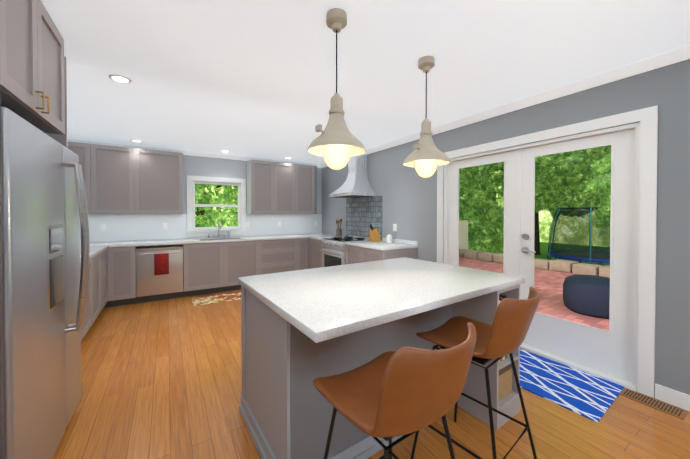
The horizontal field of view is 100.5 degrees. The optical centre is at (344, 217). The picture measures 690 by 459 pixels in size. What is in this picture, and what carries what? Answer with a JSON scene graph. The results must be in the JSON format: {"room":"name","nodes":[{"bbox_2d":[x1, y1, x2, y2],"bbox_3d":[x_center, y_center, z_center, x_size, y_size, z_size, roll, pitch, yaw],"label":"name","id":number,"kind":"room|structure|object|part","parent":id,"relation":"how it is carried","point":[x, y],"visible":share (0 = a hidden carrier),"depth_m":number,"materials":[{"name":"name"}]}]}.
{"room":"kitchen","nodes":[
{"label":"kitchen","id":0,"kind":"room"},
{"bbox_2d":[80,155,321,242],"bbox_3d":[-2.516,0.041,5.513,4.560,2.500,0.160,0,1,-32],"label":"wall","id":1,"kind":"structure","parent":0,"point":[208,166],"depth_m":5.45,"materials":[{"name":"grey paint"}]},
{"bbox_2d":[67,141,98,212],"bbox_3d":[-3.988,-0.577,4.296,0.458,1.035,0.334,0,1,-32],"label":"upper cabinet","id":2,"kind":"object","parent":1,"relation":"attached to","point":[88,154],"depth_m":4.24,"materials":[{"name":"grey wood"}]},
{"bbox_2d":[95,144,138,212],"bbox_3d":[-3.627,-0.580,4.520,0.644,1.035,0.334,0,1,-32],"label":"upper cabinet","id":3,"kind":"object","parent":1,"relation":"attached to","point":[122,180],"depth_m":4.42,"materials":[{"name":"grey wood"}]},
{"bbox_2d":[139,149,182,212],"bbox_3d":[-3.149,-0.583,4.818,0.735,1.035,0.334,0,1,-32],"label":"upper cabinet","id":4,"kind":"object","parent":1,"relation":"attached to","point":[160,172],"depth_m":4.71,"materials":[{"name":"grey wood"}]},
{"bbox_2d":[67,138,319,167],"bbox_3d":[-2.399,-1.168,5.443,4.260,0.075,0.055,0,1,-32],"label":"crown molding","id":5,"kind":"structure","parent":1,"relation":"attached to","point":[191,153],"depth_m":5.24,"materials":[{"name":"white paint"}]},
{"bbox_2d":[80,214,321,241],"bbox_3d":[-2.403,0.150,5.484,4.396,0.440,0.006,0,1,-32],"label":"backsplash","id":6,"kind":"structure","parent":1,"relation":"attached to","point":[123,227],"depth_m":5.04,"materials":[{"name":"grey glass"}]},
{"bbox_2d":[100,224,105,230],"bbox_3d":[-3.854,0.155,4.572,0.072,0.115,0.008,0,1,-32],"label":"electrical outlet plate","id":7,"kind":"object","parent":6,"relation":"attached to","point":[103,227],"depth_m":4.57,"materials":[{"name":"white plastic"}]},
{"bbox_2d":[162,223,166,229],"bbox_3d":[-3.150,0.150,5.010,0.072,0.115,0.008,0,1,-32],"label":"electrical outlet plate","id":8,"kind":"object","parent":6,"relation":"attached to","point":[164,225],"depth_m":5.01,"materials":[{"name":"white plastic"}]},
{"bbox_2d":[186,175,246,236],"bbox_3d":[-2.456,-0.214,5.518,1.070,1.110,0.210,0,1,-32],"label":"window","id":9,"kind":"structure","parent":1,"relation":"in","point":[190,231],"depth_m":5.45,"materials":[{"name":"white paint"}]},
{"bbox_3d":[-2.470,-0.229,5.540,0.846,0.896,0.158,0,1,-32],"label":"window sash","id":10,"kind":"part","parent":9,"relation":"part of","materials":[{"name":"white wood"}]},
{"bbox_2d":[247,160,278,212],"bbox_3d":[-1.662,-0.594,5.744,0.515,1.035,0.334,0,1,-32],"label":"upper cabinet","id":11,"kind":"object","parent":1,"relation":"attached to","point":[262,176],"depth_m":5.62,"materials":[{"name":"grey wood"}]},
{"bbox_2d":[279,162,298,212],"bbox_3d":[-1.308,-0.597,5.965,0.572,1.035,0.334,0,1,-32],"label":"upper cabinet","id":12,"kind":"object","parent":1,"relation":"attached to","point":[288,172],"depth_m":5.88,"materials":[{"name":"wood"}]},
{"bbox_2d":[299,165,316,212],"bbox_3d":[-0.935,-0.600,6.197,0.564,1.035,0.334,0,1,-32],"label":"upper cabinet","id":13,"kind":"object","parent":1,"relation":"attached to","point":[307,173],"depth_m":6.10,"materials":[{"name":"grey wood"}]},
{"bbox_2d":[41,0,689,163],"bbox_3d":[-0.161,-1.190,1.869,4.720,0.050,8.810,0,1,-32],"label":"ceiling","id":14,"kind":"structure","parent":0,"point":[252,78],"depth_m":2.13,"materials":[{"name":"white paint"}]},
{"bbox_2d":[108,74,131,82],"bbox_3d":[-1.895,-1.167,2.421,0.159,0.006,0.159,-1,1,-38],"label":"recessed light","id":15,"kind":"object","parent":14,"relation":"in","point":[119,78],"depth_m":2.41,"materials":[{"name":"white paint"}]},
{"bbox_2d":[307,8,365,169],"bbox_3d":[-0.048,-0.718,1.649,0.340,0.883,0.340,0,1,-32],"label":"pendant light","id":16,"kind":"object","parent":14,"relation":"hanging from","point":[336,144],"visible":1,"depth_m":1.60,"materials":[{"name":"beige metal"}]},
{"bbox_2d":[403,55,449,177],"bbox_3d":[0.601,-0.731,2.125,0.340,0.869,0.340,0,1,-32],"label":"pendant light","id":17,"kind":"object","parent":14,"relation":"hanging from","point":[426,157],"visible":1,"depth_m":2.07,"materials":[{"name":"beige metal"}]},
{"bbox_2d":[52,289,689,458],"bbox_3d":[-0.161,1.360,1.900,4.720,0.050,8.810,0,1,-32],"label":"floor","id":18,"kind":"structure","parent":0,"point":[161,379],"depth_m":1.95,"materials":[{"name":"brown wood"}]},
{"bbox_2d":[0,0,67,458],"bbox_3d":[-1.943,0.111,1.373,0.830,2.458,1.165,0,1,-32],"label":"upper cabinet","id":19,"kind":"object","parent":18,"relation":"on","point":[33,76],"visible":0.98,"depth_m":1.38,"materials":[{"name":"grey wood"}]},
{"bbox_2d":[1,107,89,458],"bbox_3d":[-1.894,0.450,1.413,0.894,1.778,1.085,0,1,-32],"label":"fridge","id":20,"kind":"object","parent":18,"relation":"on","point":[45,222],"visible":1,"depth_m":1.40,"materials":[{"name":"silver metal"}]},
{"bbox_2d":[80,265,83,339],"bbox_3d":[-2.751,0.888,2.479,0.618,0.876,0.627,0,1,-32],"label":"base cabinet","id":21,"kind":"object","parent":18,"relation":"on","point":[82,327],"depth_m":2.88,"materials":[{"name":"grey wood"}]},
{"bbox_2d":[84,257,95,335],"bbox_3d":[-3.015,0.883,2.903,0.618,0.876,0.627,0,1,-32],"label":"base cabinet","id":22,"kind":"object","parent":18,"relation":"on","point":[90,311],"depth_m":3.23,"materials":[{"name":"grey wood"}]},
{"bbox_2d":[96,253,99,317],"bbox_3d":[-3.280,0.878,3.328,0.618,0.876,0.627,0,1,-32],"label":"base cabinet","id":23,"kind":"object","parent":18,"relation":"on","point":[97,254],"depth_m":3.58,"materials":[{"name":"grey wood"}]},
{"bbox_2d":[100,245,111,311],"bbox_3d":[-3.506,0.873,3.750,0.681,0.876,0.583,0,1,-32],"label":"base cabinet","id":24,"kind":"object","parent":18,"relation":"on","point":[106,257],"depth_m":4.07,"materials":[{"name":"grey wood"}]},
{"bbox_2d":[112,245,139,305],"bbox_3d":[-3.431,0.864,4.447,0.349,0.876,0.695,0,1,-32],"label":"base cabinet","id":25,"kind":"object","parent":18,"relation":"on","point":[123,256],"depth_m":4.24,"materials":[{"name":"grey wood"}]},
{"bbox_2d":[80,245,107,264],"bbox_3d":[-2.995,0.458,2.889,0.643,0.110,2.484,0,1,-32],"label":"countertop","id":26,"kind":"structure","parent":25,"relation":"on","point":[94,249],"depth_m":3.56,"materials":[{"name":"white stone"}]},
{"bbox_2d":[136,244,182,296],"bbox_3d":[-3.003,0.813,4.679,0.616,0.773,0.636,0,1,-32],"label":"dishwasher","id":27,"kind":"object","parent":18,"relation":"on","point":[159,269],"visible":0.98,"depth_m":4.43,"materials":[{"name":"silver metal"}]},
{"bbox_2d":[180,237,227,296],"bbox_3d":[-2.487,0.857,5.074,0.672,0.876,0.628,0,1,-32],"label":"base cabinet","id":28,"kind":"object","parent":18,"relation":"on","point":[215,264],"depth_m":4.82,"materials":[{"name":"grey wood"}]},
{"bbox_2d":[80,233,327,244],"bbox_3d":[-2.232,0.430,5.213,4.396,0.110,0.653,0,1,-32],"label":"countertop","id":29,"kind":"structure","parent":28,"relation":"on","point":[288,237],"depth_m":4.96,"materials":[{"name":"white stone"}]},
{"bbox_2d":[208,221,228,237],"bbox_3d":[-2.339,0.215,5.343,0.371,0.314,0.206,0,1,-32],"label":"faucet","id":30,"kind":"object","parent":29,"relation":"on","point":[219,226],"visible":1,"depth_m":5.39,"materials":[{"name":"silver metal"}]},
{"bbox_2d":[191,292,240,305],"bbox_3d":[-1.903,1.296,4.696,1.060,0.008,0.440,0,1,-32],"label":"area rug","id":31,"kind":"object","parent":18,"relation":"on","point":[204,300],"visible":0.57,"depth_m":4.59,"materials":[{"name":"multicoloured fabric"}]},
{"bbox_2d":[228,241,259,290],"bbox_3d":[-2.026,0.853,5.361,0.669,0.876,0.628,0,1,-32],"label":"base cabinet","id":32,"kind":"object","parent":18,"relation":"on","point":[243,256],"depth_m":5.12,"materials":[{"name":"grey wood"}]},
{"bbox_2d":[260,237,295,274],"bbox_3d":[-1.430,0.849,5.732,0.861,0.876,0.628,0,1,-32],"label":"base cabinet","id":33,"kind":"object","parent":18,"relation":"on","point":[275,256],"depth_m":5.46,"materials":[{"name":"grey wood"}]},
{"bbox_2d":[296,237,307,269],"bbox_3d":[-0.981,0.846,5.973,0.258,0.876,0.695,0,1,-32],"label":"base cabinet","id":34,"kind":"object","parent":18,"relation":"on","point":[301,242],"depth_m":5.73,"materials":[{"name":"grey wood"}]},
{"bbox_2d":[308,237,332,268],"bbox_3d":[-0.337,0.849,5.687,0.683,0.876,0.645,0,1,-32],"label":"base cabinet","id":35,"kind":"object","parent":18,"relation":"on","point":[314,247],"depth_m":5.57,"materials":[{"name":"grey wood"}]},
{"bbox_2d":[316,234,335,240],"bbox_3d":[-0.312,0.425,5.670,0.653,0.110,0.600,0,1,-32],"label":"countertop","id":36,"kind":"structure","parent":35,"relation":"on","point":[329,235],"depth_m":5.39,"materials":[{"name":"white stone"}]},
{"bbox_2d":[336,219,341,236],"bbox_3d":[-0.121,0.196,5.604,0.135,0.347,0.120,0,1,-32],"label":"utensil crock","id":37,"kind":"object","parent":36,"relation":"on","point":[338,232],"visible":1,"depth_m":5.56,"materials":[{"name":"beige ceramic"}]},
{"bbox_2d":[320,235,369,266],"bbox_3d":[0.015,0.812,5.072,0.680,0.930,0.756,0,1,-32],"label":"range","id":38,"kind":"object","parent":18,"relation":"on","point":[333,251],"visible":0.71,"depth_m":4.95,"materials":[{"name":"silver metal"}]},
{"bbox_2d":[345,245,355,263],"bbox_3d":[0.406,0.863,4.547,0.628,0.876,0.535,0,1,-32],"label":"base cabinet","id":39,"kind":"object","parent":18,"relation":"on","point":[350,250],"depth_m":4.48,"materials":[{"name":"grey wood"}]},
{"bbox_2d":[239,284,519,458],"bbox_3d":[0.225,0.894,1.993,1.642,0.876,1.104,0,1,-32],"label":"kitchen island","id":40,"kind":"object","parent":18,"relation":"on","point":[286,406],"visible":0.5,"depth_m":1.59,"materials":[{"name":"wood"}]},
{"bbox_2d":[238,257,524,342],"bbox_3d":[0.254,0.434,1.992,1.698,0.040,1.199,0,1,-32],"label":"island countertop","id":41,"kind":"structure","parent":40,"relation":"on","point":[317,305],"depth_m":1.65,"materials":[{"name":"white stone"}]},
{"bbox_2d":[356,245,416,262],"bbox_3d":[0.626,0.867,4.193,0.628,0.876,0.556,0,1,-32],"label":"base cabinet","id":42,"kind":"object","parent":18,"relation":"on","point":[362,255],"depth_m":4.00,"materials":[{"name":"grey wood"}]},
{"bbox_2d":[344,241,417,248],"bbox_3d":[0.511,0.441,4.349,0.653,0.110,0.976,0,1,-32],"label":"countertop","id":43,"kind":"structure","parent":42,"relation":"on","point":[363,244],"depth_m":4.15,"materials":[{"name":"white stone"}]},
{"bbox_2d":[369,224,380,241],"bbox_3d":[0.463,0.239,4.625,0.205,0.284,0.100,0,1,-32],"label":"knife block","id":44,"kind":"object","parent":43,"relation":"on","point":[374,235],"visible":1,"depth_m":4.59,"materials":[{"name":"brown wood"}]},
{"bbox_2d":[386,234,391,242],"bbox_3d":[0.679,0.321,4.396,0.094,0.125,0.094,0,1,-32],"label":"ceramic jar","id":45,"kind":"object","parent":43,"relation":"on","point":[389,238],"visible":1,"depth_m":4.36,"materials":[{"name":"white ceramic"}]},
{"bbox_2d":[324,407,454,458],"bbox_3d":[0.172,1.024,1.078,0.476,0.637,0.486,0,1,-35],"label":"stool legs","id":46,"kind":"object","parent":18,"relation":"on","point":[388,453],"visible":0.23,"depth_m":1.04,"materials":[{"name":"black metal"}]},
{"bbox_2d":[313,322,475,436],"bbox_3d":[0.184,0.527,1.054,0.450,0.337,0.541,0,1,-35],"label":"stool","id":47,"kind":"object","parent":46,"relation":"on","point":[403,391],"visible":1,"depth_m":0.84,"materials":[{"name":"leather"}]},
{"bbox_2d":[410,344,536,458],"bbox_3d":[0.694,1.019,1.545,0.476,0.637,0.486,-1,1,-40],"label":"stool legs","id":48,"kind":"object","parent":18,"relation":"on","point":[483,361],"visible":0.5,"depth_m":1.50,"materials":[{"name":"black metal"}]},
{"bbox_2d":[416,286,539,358],"bbox_3d":[0.709,0.521,1.522,0.451,0.337,0.541,-1,1,-40],"label":"stool","id":49,"kind":"object","parent":48,"relation":"on","point":[504,333],"visible":0.92,"depth_m":1.31,"materials":[{"name":"leather"}]},
{"bbox_2d":[520,349,623,422],"bbox_3d":[1.676,1.324,2.402,0.670,0.009,0.840,0,1,-35],"label":"rug","id":50,"kind":"object","parent":18,"relation":"on","point":[587,395],"visible":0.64,"depth_m":2.25,"materials":[{"name":"blue fabric"}]},
{"bbox_2d":[619,388,687,419],"bbox_3d":[2.208,1.329,2.067,0.150,0.006,0.320,0,1,-32],"label":"floor vent","id":51,"kind":"object","parent":18,"relation":"in","point":[669,409],"visible":1,"depth_m":2.05,"materials":[{"name":"brown metal"}]},
{"bbox_2d":[322,59,689,397],"bbox_3d":[1.774,0.071,3.090,0.160,2.500,8.810,0,1,-32],"label":"wall","id":52,"kind":"structure","parent":0,"point":[409,200],"depth_m":2.25,"materials":[{"name":"grey paint"}]},
{"bbox_2d":[329,154,375,197],"bbox_3d":[0.115,-0.749,5.115,0.500,0.759,0.760,0,1,-32],"label":"range hood","id":53,"kind":"object","parent":52,"relation":"attached to","point":[356,184],"visible":0.98,"depth_m":5.04,"materials":[{"name":"silver metal"}]},
{"bbox_2d":[346,196,381,239],"bbox_3d":[0.322,0.002,5.259,0.007,0.742,1.130,0,1,-32],"label":"tile backsplash","id":54,"kind":"structure","parent":52,"relation":"attached to","point":[363,214],"depth_m":5.23,"materials":[{"name":"tile"}]},
{"bbox_2d":[320,45,689,167],"bbox_3d":[1.682,-1.139,3.017,0.057,0.075,8.490,0,1,-32],"label":"crown molding","id":55,"kind":"structure","parent":52,"relation":"attached to","point":[660,61],"depth_m":2.56,"materials":[{"name":"white paint"}]},
{"bbox_2d":[448,129,634,381],"bbox_3d":[1.798,0.293,2.984,0.104,1.994,1.754,0,1,-32],"label":"french door","id":56,"kind":"structure","parent":52,"relation":"in","point":[610,351],"depth_m":2.58,"materials":[{"name":"white paint"}]},
{"bbox_2d":[437,105,657,397],"bbox_3d":[1.817,0.246,2.995,0.190,2.148,2.000,0,1,-32],"label":"door frame","id":57,"kind":"structure","parent":52,"relation":"attached to","point":[645,127],"depth_m":2.19,"materials":[{"name":"white paint"}]},
{"bbox_2d":[655,383,689,410],"bbox_3d":[3.105,1.292,0.798,0.016,0.108,3.103,0,1,-32],"label":"baseboard","id":58,"kind":"structure","parent":52,"relation":"attached to","point":[672,397],"depth_m":2.03,"materials":[{"name":"white paint"}]},
{"label":"outside","id":59,"kind":"structure","parent":0,"visible":0},
{"bbox_2d":[195,145,610,330],"bbox_3d":[7.347,-13.064,16.247,90.000,31.550,100.000,0,1,-32],"label":"garden","id":60,"kind":"object","parent":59,"point":[561,256],"depth_m":12.94,"materials":[{"name":"plant"}]}
]}

